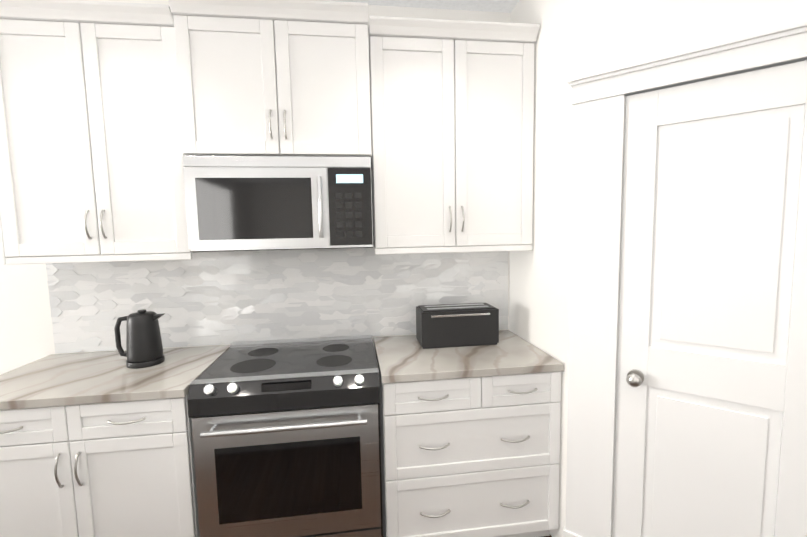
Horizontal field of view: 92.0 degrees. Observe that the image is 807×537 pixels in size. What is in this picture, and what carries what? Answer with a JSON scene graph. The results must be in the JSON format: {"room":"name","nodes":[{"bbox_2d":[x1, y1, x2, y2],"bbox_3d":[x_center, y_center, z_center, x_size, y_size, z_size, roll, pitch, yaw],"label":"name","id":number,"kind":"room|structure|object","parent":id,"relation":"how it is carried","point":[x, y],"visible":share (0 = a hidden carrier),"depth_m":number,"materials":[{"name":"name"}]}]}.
{"room":"kitchen","nodes":[
{"label":"kitchen","id":0,"kind":"room"},
{"bbox_2d":[0,0,510,374],"bbox_3d":[-2.406,0.002,2.036,6.130,2.770,0.140,-2,5,-7],"label":"wall","id":1,"kind":"structure","parent":0,"point":[26,331],"depth_m":2.05,"materials":[{"name":"white paint"}]},
{"bbox_2d":[0,0,539,264],"bbox_3d":[-0.574,-0.628,1.937,2.466,1.130,0.402,-2,5,-7],"label":"upper cabinet","id":2,"kind":"object","parent":1,"relation":"attached to","point":[112,114],"visible":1,"depth_m":1.77,"materials":[{"name":"white wood"}]},
{"bbox_2d":[183,156,372,251],"bbox_3d":[-0.584,-0.315,1.955,0.836,0.432,0.418,-2,5,-7],"label":"microwave","id":3,"kind":"object","parent":2,"relation":"attached to","point":[246,203],"visible":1,"depth_m":1.79,"materials":[{"name":"silver metal"}]},
{"bbox_2d":[46,245,507,353],"bbox_3d":[-0.610,0.141,2.210,2.516,0.549,0.016,-2,5,-7],"label":"tile backsplash","id":4,"kind":"structure","parent":1,"relation":"attached to","point":[213,298],"depth_m":2.19,"materials":[{"name":"white tile"}]},
{"bbox_2d":[321,0,518,12],"bbox_3d":[-1.093,-1.072,-2.351,7.670,0.120,8.960,-2,5,-7],"label":"ceiling","id":5,"kind":"structure","parent":0,"point":[506,6],"depth_m":2.14,"materials":[{"name":"white paint"}]},
{"bbox_2d":[509,0,806,536],"bbox_3d":[1.414,-0.057,1.859,1.400,2.770,1.481,-2,5,-7],"label":"wall","id":6,"kind":"structure","parent":0,"point":[577,38],"depth_m":1.74,"materials":[{"name":"white paint"}]},
{"bbox_2d":[563,20,806,536],"bbox_3d":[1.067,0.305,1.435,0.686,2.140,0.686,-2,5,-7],"label":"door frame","id":7,"kind":"structure","parent":6,"relation":"attached to","point":[709,411],"depth_m":1.44,"materials":[{"name":"white wood"}]},
{"bbox_3d":[-1.036,1.805,-2.087,7.670,0.120,8.960,-2,5,-7],"label":"floor","id":8,"kind":"structure","parent":0,"visible":0},
{"bbox_2d":[0,330,563,536],"bbox_3d":[-0.561,0.902,1.948,2.538,0.920,0.652,-2,5,-7],"label":"base cabinet","id":9,"kind":"object","parent":8,"relation":"on","point":[96,444],"visible":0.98,"depth_m":1.72,"materials":[{"name":"white wood"}]},
{"bbox_2d":[114,309,164,368],"bbox_3d":[-1.265,0.329,1.873,0.221,0.260,0.156,-2,5,-7],"label":"kettle","id":10,"kind":"object","parent":9,"relation":"on","point":[144,347],"visible":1,"depth_m":1.83,"materials":[{"name":"black plastic"}]},
{"bbox_2d":[416,303,498,348],"bbox_3d":[0.299,0.305,2.127,0.437,0.200,0.184,-2,5,-7],"label":"toaster","id":11,"kind":"object","parent":9,"relation":"on","point":[455,325],"visible":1,"depth_m":2.04,"materials":[{"name":"black metal"}]},
{"bbox_2d":[187,335,382,536],"bbox_3d":[-0.515,0.895,1.935,0.775,0.935,0.689,-2,5,-7],"label":"range","id":12,"kind":"object","parent":8,"relation":"on","point":[286,434],"visible":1,"depth_m":1.65,"materials":[{"name":"silver metal"}]}
]}

